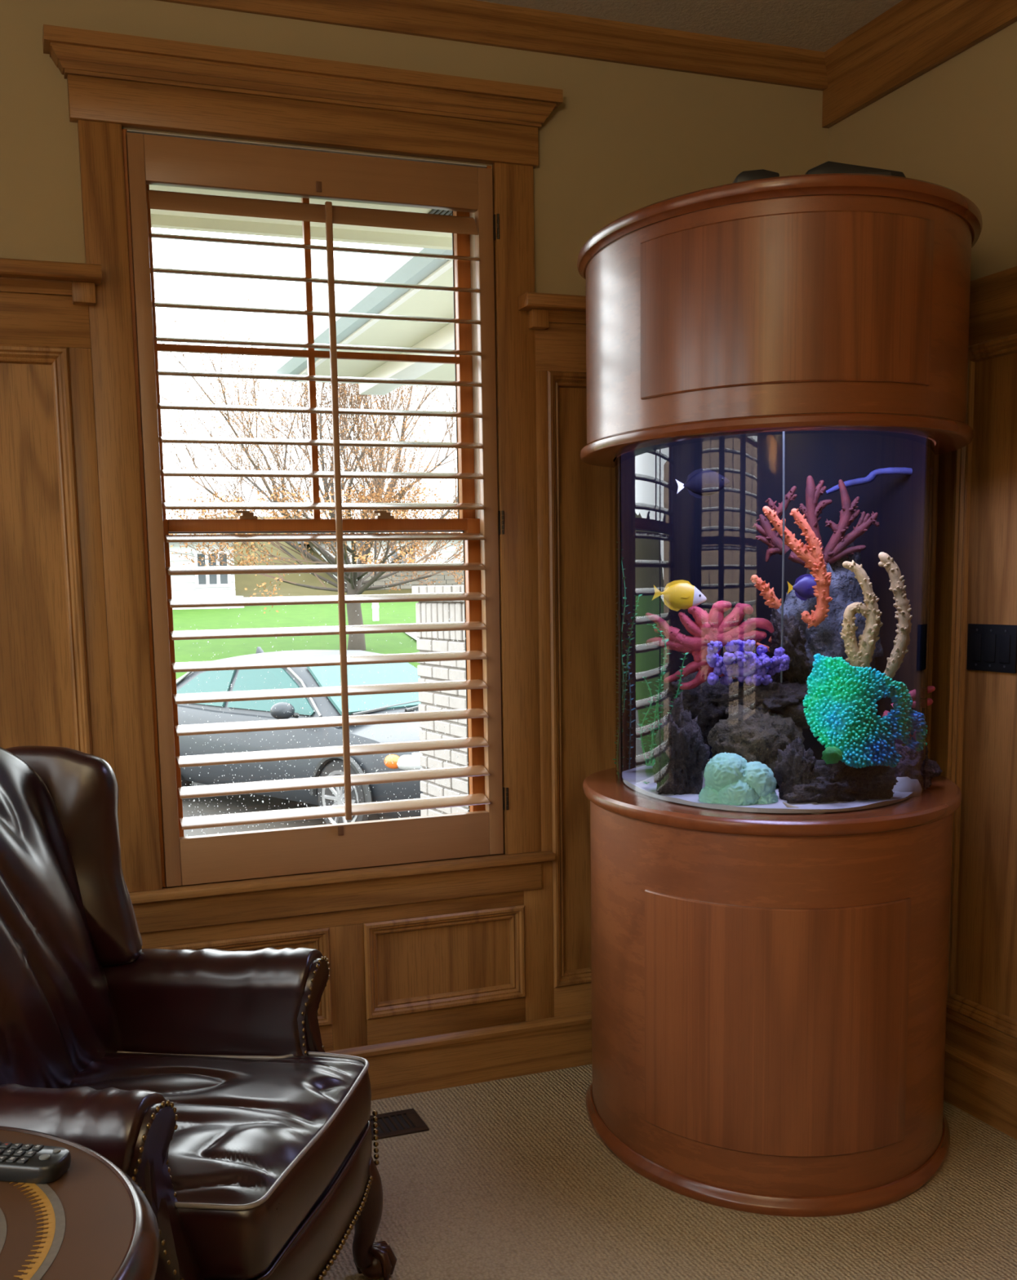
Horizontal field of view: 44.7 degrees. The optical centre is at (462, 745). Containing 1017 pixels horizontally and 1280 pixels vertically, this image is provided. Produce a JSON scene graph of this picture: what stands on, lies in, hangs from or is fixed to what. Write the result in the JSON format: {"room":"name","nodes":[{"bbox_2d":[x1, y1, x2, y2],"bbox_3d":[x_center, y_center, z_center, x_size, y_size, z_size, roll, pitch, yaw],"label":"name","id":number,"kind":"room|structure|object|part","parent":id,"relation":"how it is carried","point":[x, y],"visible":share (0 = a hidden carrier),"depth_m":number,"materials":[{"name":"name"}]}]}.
{"room":"living room","nodes":[
{"label":"living room","id":0,"kind":"room"},
{"bbox_2d":[0,0,828,1051],"bbox_3d":[-0.527,-0.415,3.058,3.620,2.740,0.243,-4,8,-20],"label":"wall","id":1,"kind":"structure","parent":0,"point":[622,140],"depth_m":3.18,"materials":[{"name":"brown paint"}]},
{"bbox_3d":[-1.475,-0.987,2.575,1.265,0.026,0.046,-4,8,-20],"label":"bed moulding","id":2,"kind":"part","parent":1,"relation":"part of","materials":[{"name":"brown wood"}]},
{"bbox_3d":[-1.225,-0.058,2.801,0.710,1.639,0.009,-4,8,-20],"label":"panel","id":3,"kind":"part","parent":1,"relation":"part of","materials":[{"name":"brown wood"}]},
{"bbox_3d":[-1.462,-0.933,2.599,1.300,0.138,0.022,-4,8,-20],"label":"rail","id":4,"kind":"part","parent":1,"relation":"part of","materials":[{"name":"brown wood"}]},
{"bbox_3d":[-1.220,-0.057,2.789,0.730,1.659,0.027,-4,8,-20],"label":"panel moulding","id":5,"kind":"part","parent":1,"relation":"part of","materials":[{"name":"brown wood"}]},
{"bbox_3d":[-1.440,-1.016,2.564,1.328,0.033,0.083,-4,8,-20],"label":"cap rail","id":6,"kind":"part","parent":1,"relation":"part of","materials":[{"name":"brown wood"}]},
{"bbox_3d":[-0.557,0.609,3.114,0.460,0.258,0.027,-4,8,-20],"label":"panel moulding","id":7,"kind":"part","parent":1,"relation":"part of","materials":[{"name":"brown wood"}]},
{"bbox_3d":[-0.562,0.607,3.126,0.440,0.238,0.009,-4,8,-20],"label":"panel","id":8,"kind":"part","parent":1,"relation":"part of","materials":[{"name":"brown wood"}]},
{"bbox_2d":[149,184,452,249],"bbox_3d":[-2.139,-1.501,2.824,5.650,0.220,0.670,-4,8,-20],"label":"trim","id":9,"kind":"structure","parent":1,"relation":"attached to","point":[162,219],"depth_m":3.69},
{"bbox_2d":[42,24,563,933],"bbox_3d":[-0.318,-0.585,3.031,1.224,2.036,0.076,-4,8,-20],"label":"trim","id":10,"kind":"structure","parent":1,"relation":"attached to","point":[115,82],"depth_m":2.97,"materials":[{"name":"brown wood"}]},
{"bbox_3d":[-0.797,-0.522,2.893,0.094,1.766,0.022,-4,8,-20],"label":"casing","id":11,"kind":"part","parent":10,"relation":"part of","materials":[{"name":"brown wood"}]},
{"bbox_3d":[-0.338,-1.555,2.904,1.224,0.078,0.076,-4,8,-20],"label":"head cornice","id":12,"kind":"part","parent":10,"relation":"part of","materials":[{"name":"brown wood"}]},
{"bbox_3d":[0.145,-0.586,3.229,0.104,1.766,0.022,-4,8,-20],"label":"casing","id":13,"kind":"part","parent":10,"relation":"part of","materials":[{"name":"brown wood"}]},
{"bbox_2d":[121,128,491,887],"bbox_3d":[-0.360,-0.563,3.147,0.901,1.764,0.176,-4,8,-20],"label":"window","id":14,"kind":"structure","parent":1,"relation":"in","point":[468,521],"depth_m":3.13,"materials":[{"name":"orange wood"}]},
{"bbox_3d":[-0.375,-0.987,3.109,0.842,0.891,0.032,-4,8,-20],"label":"sash","id":15,"kind":"part","parent":14,"relation":"part of","materials":[{"name":"orange wood"}]},
{"bbox_2d":[125,132,508,887],"bbox_3d":[-0.320,-0.550,3.067,0.902,1.749,0.075,-4,8,-20],"label":"plantation shutter","id":16,"kind":"object","parent":14,"relation":"attached to","point":[152,159],"visible":1,"depth_m":3.05,"materials":[{"name":"brown wood"}]},
{"bbox_3d":[-0.347,-1.367,2.964,0.811,0.101,0.029,-4,8,-20],"label":"rail","id":17,"kind":"part","parent":16,"relation":"part of","materials":[{"name":"brown wood"}]},
{"bbox_3d":[-0.314,0.259,3.178,0.811,0.116,0.029,-4,8,-20],"label":"rail","id":18,"kind":"part","parent":16,"relation":"part of","materials":[{"name":"brown wood"}]},
{"bbox_3d":[-0.303,-0.552,3.039,0.016,1.495,0.012,-4,8,-20],"label":"tilt rod","id":19,"kind":"part","parent":16,"relation":"part of","materials":[{"name":"brown wood"}]},
{"bbox_2d":[178,551,469,836],"bbox_3d":[-0.348,-0.134,3.193,0.771,0.743,0.002,-4,8,-20],"label":"water droplets","id":20,"kind":"object","parent":14,"relation":"attached to","point":[197,551],"visible":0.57,"depth_m":3.19},
{"bbox_3d":[-0.345,-0.140,3.186,0.842,0.874,0.032,-4,8,-20],"label":"sash","id":21,"kind":"part","parent":14,"relation":"part of","materials":[{"name":"orange wood"}]},
{"bbox_3d":[-0.556,0.772,3.141,0.460,0.074,0.022,-4,8,-20],"label":"rail","id":22,"kind":"part","parent":1,"relation":"part of","materials":[{"name":"brown wood"}]},
{"bbox_3d":[-0.330,0.404,3.178,1.047,0.122,0.022,-4,8,-20],"label":"rail","id":23,"kind":"part","parent":1,"relation":"part of","materials":[{"name":"brown wood"}]},
{"bbox_2d":[427,208,451,215],"bbox_3d":[-0.034,-1.564,3.612,0.104,0.007,0.280,-4,8,-20],"label":"air vent","id":24,"kind":"object","parent":1,"relation":"attached to","point":[429,211],"depth_m":3.62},
{"bbox_3d":[-0.048,0.573,3.309,0.430,0.238,0.009,-4,8,-20],"label":"panel","id":25,"kind":"part","parent":1,"relation":"part of","materials":[{"name":"brown wood"}]},
{"bbox_3d":[-0.043,0.574,3.297,0.450,0.258,0.027,-4,8,-20],"label":"panel moulding","id":26,"kind":"part","parent":1,"relation":"part of","materials":[{"name":"brown wood"}]},
{"bbox_3d":[-0.042,0.738,3.325,0.450,0.074,0.022,-4,8,-20],"label":"rail","id":27,"kind":"part","parent":1,"relation":"part of","materials":[{"name":"brown wood"}]},
{"bbox_2d":[324,1011,591,1100],"bbox_3d":[-0.481,0.876,3.173,3.300,0.150,0.038,-4,8,-20],"label":"baseboard","id":28,"kind":"structure","parent":1,"relation":"attached to","point":[404,1067],"depth_m":3.35,"materials":[{"name":"brown wood"}]},
{"bbox_2d":[155,0,827,90],"bbox_3d":[-0.530,-1.729,2.820,3.300,0.072,0.062,-4,8,-20],"label":"trim","id":29,"kind":"structure","parent":1,"relation":"attached to","point":[470,21],"depth_m":3.09,"materials":[{"name":"brown wood"}]},
{"bbox_3d":[0.584,-1.153,3.287,0.925,0.033,0.083,-4,8,-20],"label":"cap rail","id":30,"kind":"part","parent":1,"relation":"part of","materials":[{"name":"brown wood"}]},
{"bbox_3d":[0.606,-1.069,3.338,0.900,0.146,0.022,-4,8,-20],"label":"rail","id":31,"kind":"part","parent":1,"relation":"part of","materials":[{"name":"brown wood"}]},
{"bbox_3d":[0.613,-1.128,3.320,0.852,0.026,0.046,-4,8,-20],"label":"bed moulding","id":32,"kind":"part","parent":1,"relation":"part of","materials":[{"name":"brown wood"}]},
{"bbox_3d":[0.595,-0.175,3.438,0.767,1.651,0.027,-4,8,-20],"label":"panel moulding","id":33,"kind":"part","parent":1,"relation":"part of","materials":[{"name":"brown wood"}]},
{"bbox_3d":[0.611,0.686,3.557,0.767,0.089,0.022,-4,8,-20],"label":"rail","id":34,"kind":"part","parent":1,"relation":"part of","materials":[{"name":"brown wood"}]},
{"bbox_3d":[0.591,-0.177,3.450,0.747,1.631,0.009,-4,8,-20],"label":"panel","id":35,"kind":"part","parent":1,"relation":"part of","materials":[{"name":"brown wood"}]},
{"bbox_2d":[323,1064,1016,1279],"bbox_3d":[0.402,1.308,0.783,3.620,0.120,5.520,-4,8,-20],"label":"floor","id":36,"kind":"structure","parent":0,"point":[509,1178],"depth_m":2.64,"materials":[{"name":"beige carpet"}]},
{"bbox_2d":[0,1125,159,1279],"bbox_3d":[-0.656,0.858,1.287,0.696,0.678,0.696,-4,8,-20],"label":"table","id":37,"kind":"object","parent":36,"relation":"on","point":[94,1221],"visible":0.88,"depth_m":1.32,"materials":[{"name":"brown wood"}]},
{"bbox_2d":[0,1142,71,1183],"bbox_3d":[-0.560,0.482,1.443,0.210,0.024,0.054,0,8,11],"label":"remote control","id":38,"kind":"object","parent":37,"relation":"on","point":[32,1163],"visible":1,"depth_m":1.41,"materials":[{"name":"black plastic"}]},
{"bbox_2d":[0,746,396,1279],"bbox_3d":[-0.606,0.544,2.093,0.809,1.108,0.809,1,8,13],"label":"armchair","id":39,"kind":"object","parent":36,"relation":"on","point":[207,1077],"visible":0.94,"depth_m":2.15,"materials":[{"name":"leather"}]},
{"bbox_3d":[-0.659,0.684,1.785,0.558,0.424,0.150,1,8,13],"label":"arm","id":40,"kind":"part","parent":39,"relation":"part of","materials":[{"name":"leather"}]},
{"bbox_3d":[-0.410,0.682,1.726,0.071,0.377,0.122,1,8,13],"label":"arm","id":41,"kind":"part","parent":39,"relation":"part of","materials":[{"name":"leather"}]},
{"bbox_3d":[-0.516,0.597,2.421,0.558,0.424,0.149,1,8,13],"label":"arm","id":42,"kind":"part","parent":39,"relation":"part of","materials":[{"name":"leather"}]},
{"bbox_2d":[62,1052,371,1279],"bbox_3d":[-0.542,0.664,2.097,0.666,0.148,0.580,1,8,13],"label":"seat cushion","id":43,"kind":"object","parent":39,"relation":"on","point":[263,1144],"depth_m":1.99,"materials":[{"name":"leather"}]},
{"bbox_3d":[-0.267,0.595,2.366,0.071,0.377,0.122,1,8,13],"label":"arm","id":44,"kind":"part","parent":39,"relation":"part of","materials":[{"name":"leather"}]},
{"bbox_3d":[-0.574,0.793,2.120,0.740,0.121,0.664,1,8,13],"label":"seat rail","id":45,"kind":"part","parent":39,"relation":"part of","materials":[{"name":"leather"}]},
{"bbox_3d":[-0.202,0.895,2.356,0.106,0.247,0.091,-8,10,-43],"label":"leg","id":46,"kind":"part","parent":39,"relation":"part of","materials":[{"name":"brown wood"}]},
{"bbox_2d":[369,1108,429,1140],"bbox_3d":[-0.234,0.955,3.085,0.275,0.006,0.130,-4,8,-20],"label":"floor vent","id":47,"kind":"object","parent":36,"relation":"in","point":[406,1122],"visible":0.41,"depth_m":3.10,"materials":[{"name":"brown metal"}]},
{"bbox_3d":[-0.237,0.958,3.084,0.228,0.001,0.090,-4,8,-20],"label":"duct shadow plate","id":48,"kind":"part","parent":47,"relation":"part of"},
{"bbox_2d":[582,767,961,1217],"bbox_3d":[0.762,0.515,3.026,0.898,0.853,0.910,-4,8,-20],"label":"stand","id":49,"kind":"object","parent":36,"relation":"on","point":[769,990],"visible":0.87,"depth_m":2.63,"materials":[{"name":"brown wood"}]},
{"bbox_3d":[0.770,0.919,3.079,0.895,0.037,0.907,-4,8,-20],"label":"moulding","id":50,"kind":"part","parent":49,"relation":"part of","materials":[{"name":"brown wood"}]},
{"bbox_2d":[614,430,934,794],"bbox_3d":[0.744,-0.357,2.907,0.742,0.906,0.780,-4,8,-20],"label":"tank","id":51,"kind":"object","parent":49,"relation":"on","point":[710,543],"visible":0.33,"depth_m":3.18,"materials":[{"name":"clear glass"}]},
{"bbox_2d":[652,579,706,611],"bbox_3d":[0.516,-0.357,2.943,0.131,0.075,0.027,-1,7,1],"label":"fish","id":52,"kind":"object","parent":51,"relation":"in","point":[677,595],"visible":1,"depth_m":2.94},
{"bbox_2d":[640,671,737,746],"bbox_3d":[0.595,-0.089,3.083,0.292,0.207,0.180,-4,8,-20],"label":"rock","id":53,"kind":"object","parent":51,"relation":"in","point":[696,700],"visible":0.41,"depth_m":3.02,"materials":[{"name":"stone"}]},
{"bbox_2d":[675,467,729,498],"bbox_3d":[0.578,-0.630,2.974,0.130,0.074,0.026,-1,7,-1],"label":"fish","id":54,"kind":"object","parent":51,"relation":"in","point":[702,482],"visible":1,"depth_m":2.97},
{"bbox_2d":[622,759,913,813],"bbox_3d":[0.753,0.083,2.968,0.714,0.013,0.750,-4,8,-20],"label":"sand","id":55,"kind":"object","parent":51,"relation":"in","point":[634,778],"visible":0.14,"depth_m":2.67,"materials":[{"name":"sand"}]},
{"bbox_2d":[613,540,642,777],"bbox_3d":[0.409,-0.197,3.086,0.085,0.620,0.045,-5,9,-29],"label":"plant","id":56,"kind":"object","parent":55,"relation":"on","point":[624,681],"visible":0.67,"depth_m":3.08,"materials":[{"name":"plant"}]},
{"bbox_3d":[0.410,-0.195,3.088,0.062,0.614,0.027,-4,8,-20],"label":"stem","id":57,"kind":"part","parent":56,"relation":"part of","materials":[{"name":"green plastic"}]},
{"bbox_2d":[625,600,636,769],"bbox_3d":[0.417,-0.161,3.155,0.041,0.463,0.053,-7,10,-40],"label":"plant","id":58,"kind":"object","parent":55,"relation":"on","point":[630,740],"visible":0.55,"depth_m":3.16,"materials":[{"name":"green plant"}]},
{"bbox_3d":[0.418,-0.158,3.155,0.028,0.457,0.010,6,10,44],"label":"stem","id":59,"kind":"part","parent":58,"relation":"part of","materials":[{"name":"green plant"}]},
{"bbox_2d":[635,623,688,765],"bbox_3d":[0.468,-0.117,2.912,0.126,0.339,0.044,2,8,26],"label":"plant","id":60,"kind":"object","parent":55,"relation":"on","point":[652,745],"visible":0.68,"depth_m":2.92,"materials":[{"name":"plant"}]},
{"bbox_2d":[653,691,710,795],"bbox_3d":[0.497,0.032,2.802,0.131,0.313,0.114,-1,7,1],"label":"rock","id":61,"kind":"object","parent":55,"relation":"on","point":[681,755],"visible":0.84,"depth_m":2.77,"materials":[{"name":"stone"}]},
{"bbox_2d":[698,752,778,805],"bbox_3d":[0.599,0.084,2.688,0.156,0.137,0.126,-4,8,-20],"label":"brain coral","id":62,"kind":"object","parent":55,"relation":"on","point":[730,780],"visible":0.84,"depth_m":2.65},
{"bbox_2d":[706,702,804,788],"bbox_3d":[0.692,0.016,2.891,0.248,0.231,0.187,-7,10,-39],"label":"rock","id":63,"kind":"object","parent":55,"relation":"on","point":[756,735],"visible":0.54,"depth_m":2.82,"materials":[{"name":"stone"}]},
{"bbox_2d":[709,680,809,728],"bbox_3d":[0.762,-0.106,2.991,0.345,0.120,0.237,-4,8,-20],"label":"rock","id":64,"kind":"object","parent":63,"relation":"on","point":[785,699],"visible":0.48,"depth_m":2.92,"materials":[{"name":"stone"}]},
{"bbox_2d":[645,600,774,689],"bbox_3d":[0.587,-0.238,2.943,0.301,0.212,0.045,1,8,13],"label":"anemone","id":65,"kind":"object","parent":64,"relation":"on","point":[713,625],"visible":0.86,"depth_m":2.93},
{"bbox_2d":[706,639,790,685],"bbox_3d":[0.672,-0.197,2.913,0.190,0.111,0.118,0,8,12],"label":"coral","id":66,"kind":"object","parent":64,"relation":"on","point":[744,664],"visible":1,"depth_m":2.88},
{"bbox_2d":[768,608,811,684],"bbox_3d":[0.780,-0.237,2.954,0.104,0.198,0.108,1,8,13],"label":"rock","id":67,"kind":"object","parent":64,"relation":"on","point":[794,640],"visible":0.77,"depth_m":2.93,"materials":[{"name":"stone"}]},
{"bbox_2d":[755,635,772,652],"bbox_3d":[0.726,-0.247,2.998,0.093,0.069,0.041,1,8,16],"label":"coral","id":68,"kind":"object","parent":67,"relation":"on","point":[757,643],"visible":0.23,"depth_m":2.99},
{"bbox_2d":[750,574,781,608],"bbox_3d":[0.707,-0.357,2.876,0.072,0.081,0.037,1,8,13],"label":"coral","id":69,"kind":"object","parent":67,"relation":"on","point":[772,601],"visible":1,"depth_m":2.87},
{"bbox_2d":[782,801,799,808],"bbox_3d":[0.699,0.130,2.603,0.050,0.025,0.012,0,8,6],"label":"shell","id":70,"kind":"object","parent":55,"relation":"on","point":[787,805],"visible":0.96,"depth_m":2.60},
{"bbox_2d":[773,736,817,800],"bbox_3d":[0.732,0.077,2.713,0.090,0.195,0.084,3,8,27],"label":"rock","id":71,"kind":"object","parent":55,"relation":"on","point":[795,765],"visible":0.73,"depth_m":2.69,"materials":[{"name":"stone"}]},
{"bbox_2d":[782,760,898,803],"bbox_3d":[0.818,0.104,2.707,0.270,0.158,0.131,-4,8,-20],"label":"rock","id":72,"kind":"object","parent":55,"relation":"on","point":[839,781],"visible":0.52,"depth_m":2.67,"materials":[{"name":"stone"}]},
{"bbox_2d":[802,653,927,768],"bbox_3d":[0.919,-0.084,2.744,0.385,0.232,0.209,-4,8,-20],"label":"coral","id":73,"kind":"object","parent":72,"relation":"on","point":[842,698],"visible":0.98,"depth_m":2.69},
{"bbox_2d":[891,776,922,796],"bbox_3d":[0.995,0.111,2.796,0.082,0.083,0.070,-4,8,-20],"label":"pebble","id":74,"kind":"object","parent":55,"relation":"on","point":[904,784],"visible":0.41,"depth_m":2.77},
{"bbox_2d":[891,743,942,789],"bbox_3d":[1.016,0.052,2.868,0.160,0.128,0.158,-4,8,-20],"label":"rock","id":75,"kind":"object","parent":55,"relation":"on","point":[910,765],"visible":0.42,"depth_m":2.83,"materials":[{"name":"stone"}]},
{"bbox_2d":[577,173,982,467],"bbox_3d":[0.733,-0.913,2.838,0.905,0.469,0.918,-4,8,-20],"label":"canopy","id":76,"kind":"object","parent":51,"relation":"on","point":[832,301],"visible":0.91,"depth_m":2.44,"materials":[{"name":"brown wood"}]},
{"bbox_2d":[733,168,779,182],"bbox_3d":[0.582,-1.107,2.422,0.099,0.030,0.044,-1,7,0],"label":"ballast","id":77,"kind":"object","parent":76,"relation":"on","point":[745,175],"visible":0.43,"depth_m":2.40,"materials":[{"name":"black plastic"}]},
{"bbox_3d":[0.728,-1.129,2.809,0.905,0.034,0.918,-4,8,-20],"label":"lid","id":78,"kind":"part","parent":76,"relation":"part of","materials":[{"name":"brown wood"}]},
{"bbox_3d":[0.641,-0.875,2.460,0.577,0.316,0.145,0,8,12],"label":"panel","id":79,"kind":"part","parent":76,"relation":"part of","materials":[{"name":"brown wood"}]},
{"bbox_2d":[804,160,905,177],"bbox_3d":[0.762,-1.116,2.427,0.198,0.038,0.083,-1,7,0],"label":"vent hood","id":80,"kind":"object","parent":76,"relation":"on","point":[828,167],"visible":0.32,"depth_m":2.39,"materials":[{"name":"black plastic"}]},
{"bbox_2d":[823,172,891,175],"bbox_3d":[0.758,-1.101,2.388,0.140,0.010,0.003,-1,7,0],"label":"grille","id":81,"kind":"object","parent":80,"relation":"attached to","point":[875,173],"depth_m":2.39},
{"bbox_2d":[780,431,784,682],"bbox_3d":[0.736,-0.433,2.843,0.008,0.581,0.015,0,8,9],"label":"tube","id":82,"kind":"object","parent":51,"relation":"in","point":[783,549],"visible":0.79,"depth_m":2.84,"materials":[{"name":"plastic"}]},
{"bbox_2d":[762,506,833,628],"bbox_3d":[0.770,-0.410,2.841,0.159,0.282,0.045,1,8,13],"label":"coral","id":83,"kind":"object","parent":51,"relation":"in","point":[811,554],"visible":1,"depth_m":2.83},
{"bbox_2d":[786,573,817,600],"bbox_3d":[0.814,-0.375,2.930,0.088,0.064,0.023,-1,7,0],"label":"fish","id":84,"kind":"object","parent":51,"relation":"in","point":[803,588],"visible":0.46,"depth_m":2.92},
{"bbox_2d":[768,542,884,684],"bbox_3d":[0.904,-0.277,3.065,0.319,0.477,0.182,-4,8,-20],"label":"rock","id":85,"kind":"object","parent":51,"relation":"in","point":[824,639],"visible":0.23,"depth_m":3.00,"materials":[{"name":"stone"}]},
{"bbox_2d":[752,475,879,566],"bbox_3d":[0.856,-0.542,2.999,0.297,0.224,0.041,1,8,15],"label":"coral","id":86,"kind":"object","parent":85,"relation":"on","point":[835,549],"visible":0.92,"depth_m":2.99},
{"bbox_2d":[840,560,883,667],"bbox_3d":[0.900,-0.277,2.788,0.093,0.280,0.046,1,8,13],"label":"coral","id":87,"kind":"object","parent":51,"relation":"in","point":[860,656],"visible":0.94,"depth_m":2.78},
{"bbox_2d":[826,466,912,494],"bbox_3d":[1.001,-0.645,3.009,0.222,0.058,0.031,2,8,22],"label":"pipe","id":88,"kind":"object","parent":51,"relation":"attached to","point":[871,477],"visible":0.85,"depth_m":3.01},
{"bbox_2d":[878,551,912,678],"bbox_3d":[0.985,-0.286,2.819,0.076,0.309,0.042,1,8,19],"label":"coral","id":89,"kind":"object","parent":51,"relation":"in","point":[902,640],"visible":0.95,"depth_m":2.80},
{"bbox_2d":[894,730,916,746],"bbox_3d":[0.987,-0.023,2.770,0.060,0.049,0.018,-1,7,0],"label":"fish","id":90,"kind":"object","parent":51,"relation":"in","point":[899,741],"visible":0.31,"depth_m":2.77},
{"bbox_2d":[881,685,935,718],"bbox_3d":[1.074,-0.077,2.980,0.120,0.134,0.029,1,8,15],"label":"branching coral","id":91,"kind":"object","parent":51,"relation":"in","point":[931,688],"visible":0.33,"depth_m":2.96},
{"bbox_3d":[0.670,0.596,2.652,0.560,0.538,0.137,0,8,12],"label":"door panel","id":92,"kind":"part","parent":49,"relation":"part of","materials":[{"name":"brown wood"}]},
{"bbox_2d":[476,0,902,52],"bbox_3d":[0.344,-1.528,0.410,3.620,0.120,5.520,-4,8,-20],"label":"ceiling","id":93,"kind":"structure","parent":0,"point":[819,25],"depth_m":3.09,"materials":[{"name":"paint"}]},
{"bbox_2d":[827,21,1016,1044],"bbox_3d":[1.960,-0.217,1.163,0.243,2.740,5.200,-4,8,-20],"label":"wall","id":94,"kind":"structure","parent":0,"point":[953,126],"depth_m":2.99,"materials":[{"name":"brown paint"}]},
{"bbox_2d":[822,0,1016,128],"bbox_3d":[1.868,-1.487,0.972,0.062,0.168,5.200,-4,8,-20],"label":"trim","id":95,"kind":"structure","parent":94,"relation":"attached to","point":[911,38],"depth_m":3.09,"materials":[{"name":"brown wood"}]},
{"bbox_3d":[1.117,-0.179,3.363,0.027,1.637,0.470,-4,8,-20],"label":"panel moulding","id":96,"kind":"part","parent":94,"relation":"part of","materials":[{"name":"brown wood"}]},
{"bbox_2d":[943,1013,1016,1139],"bbox_3d":[1.936,1.033,1.293,0.039,0.229,5.170,-4,8,-20],"label":"baseboard","id":97,"kind":"structure","parent":94,"relation":"attached to","point":[980,1065],"depth_m":3.05,"materials":[{"name":"brown wood"}]},
{"bbox_3d":[1.338,-0.105,2.760,0.027,1.637,0.697,-4,8,-20],"label":"panel moulding","id":98,"kind":"part","parent":94,"relation":"part of","materials":[{"name":"brown wood"}]},
{"bbox_3d":[1.940,0.925,1.286,0.022,0.045,5.178,-4,8,-20],"label":"rail","id":99,"kind":"part","parent":94,"relation":"part of","materials":[{"name":"brown wood"}]},
{"bbox_3d":[1.350,-0.105,2.764,0.009,1.617,0.677,-4,8,-20],"label":"panel","id":100,"kind":"part","parent":94,"relation":"part of","materials":[{"name":"brown wood"}]},
{"bbox_2d":[966,623,1016,673],"bbox_3d":[1.264,-0.233,2.954,0.008,0.112,0.158,-4,8,-20],"label":"wall plate","id":101,"kind":"object","parent":94,"relation":"attached to","point":[990,647],"visible":1,"depth_m":2.95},
{"bbox_3d":[1.901,-0.796,1.070,0.022,0.150,5.200,-4,8,-20],"label":"rail","id":102,"kind":"part","parent":94,"relation":"part of","materials":[{"name":"brown wood"}]},
{"label":"outside","id":103,"kind":"structure","parent":0,"visible":0},
{"bbox_2d":[194,516,412,597],"bbox_3d":[3.790,-8.341,53.989,120.000,3.412,26.000,-4,8,-20],"label":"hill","id":104,"kind":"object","parent":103,"point":[250,581],"visible":0.01,"depth_m":40.59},
{"bbox_2d":[292,532,463,590],"bbox_3d":[0.094,-6.763,45.315,11.769,2.900,8.830,-4,8,-20],"label":"house","id":105,"kind":"structure","parent":104,"relation":"on","point":[446,580],"depth_m":40.67,"materials":[{"name":"white"}]},
{"bbox_3d":[-2.223,-6.149,40.228,0.214,0.669,0.015,-4,8,-20],"label":"pane","id":106,"kind":"part","parent":105,"relation":"part of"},
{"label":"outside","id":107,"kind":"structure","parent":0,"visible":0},
{"bbox_2d":[182,782,395,836],"bbox_3d":[0.143,0.518,10.746,15.000,0.263,13.250,-4,8,-20],"label":"driveway","id":108,"kind":"structure","parent":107,"point":[231,802],"depth_m":11.56,"materials":[{"name":"grey concrete"}]},
{"bbox_2d":[176,646,422,824],"bbox_3d":[-1.313,-0.168,11.568,2.180,1.467,4.770,-8,10,-43],"label":"car","id":109,"kind":"object","parent":108,"relation":"on","point":[252,679],"visible":0.36,"depth_m":10.68,"materials":[{"name":"grey paint"}]},
{"bbox_3d":[-2.042,-0.565,11.272,0.213,0.466,2.654,-8,10,-43],"label":"window trim","id":110,"kind":"part","parent":109,"relation":"part of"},
{"bbox_2d":[270,702,298,719],"bbox_3d":[-1.483,-0.290,10.324,0.250,0.150,0.187,-4,8,-20],"label":"mirror","id":111,"kind":"object","parent":109,"relation":"attached to","point":[282,711],"depth_m":10.25,"materials":[{"name":"grey paint"}]},
{"bbox_2d":[411,585,468,816],"bbox_3d":[0.400,0.227,6.189,0.288,2.056,2.502,-5,8,-26],"label":"brick wall","id":112,"kind":"structure","parent":108,"relation":"on","point":[437,611],"depth_m":6.89,"materials":[{"name":"brick"}]},
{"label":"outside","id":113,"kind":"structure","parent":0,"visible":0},
{"bbox_2d":[173,601,419,679],"bbox_3d":[9.332,-2.205,24.726,90.000,1.751,33.800,-4,8,-20],"label":"lawn","id":114,"kind":"structure","parent":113,"point":[287,615],"depth_m":28.69,"materials":[{"name":"plant"}]},
{"bbox_2d":[168,533,244,609],"bbox_3d":[-12.715,-4.872,36.383,11.520,3.200,9.200,-4,8,-20],"label":"house","id":115,"kind":"structure","parent":114,"relation":"on","point":[189,586],"depth_m":34.23,"materials":[{"name":"white"}]},
{"bbox_3d":[-7.226,-4.889,34.268,0.210,0.840,0.015,-4,8,-20],"label":"pane","id":116,"kind":"part","parent":115,"relation":"part of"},
{"bbox_3d":[-6.944,-4.908,34.369,0.210,0.840,0.015,-4,8,-20],"label":"pane","id":117,"kind":"part","parent":115,"relation":"part of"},
{"bbox_3d":[-6.662,-4.927,34.470,0.210,0.840,0.015,-4,8,-20],"label":"pane","id":118,"kind":"part","parent":115,"relation":"part of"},
{"bbox_2d":[153,240,463,650],"bbox_3d":[-3.029,-5.509,23.377,9.848,7.927,8.333,-3,8,-12],"label":"maple tree","id":119,"kind":"object","parent":114,"relation":"on","point":[356,642],"visible":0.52,"depth_m":22.58,"materials":[{"name":"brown plant"}]},
{"bbox_2d":[372,602,378,621],"bbox_3d":[-2.101,-3.213,29.963,0.150,0.580,0.110,-4,8,-20],"label":"marker","id":120,"kind":"object","parent":114,"relation":"on","point":[375,611],"visible":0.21,"depth_m":29.91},
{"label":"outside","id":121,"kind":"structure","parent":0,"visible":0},
{"bbox_2d":[405,631,419,639],"bbox_3d":[3.264,-1.885,24.317,9.680,0.820,10.500,-4,8,-20],"label":"pavement","id":122,"kind":"structure","parent":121,"point":[413,634],"depth_m":26.32,"materials":[{"name":"concrete"}]},
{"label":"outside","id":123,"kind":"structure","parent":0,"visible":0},
{"bbox_2d":[271,245,455,395],"bbox_3d":[0.989,-2.546,5.606,3.270,1.560,2.610,-4,8,-20],"label":"porch roof","id":124,"kind":"structure","parent":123,"point":[386,268],"depth_m":5.18,"materials":[{"name":"grey"}]}
]}

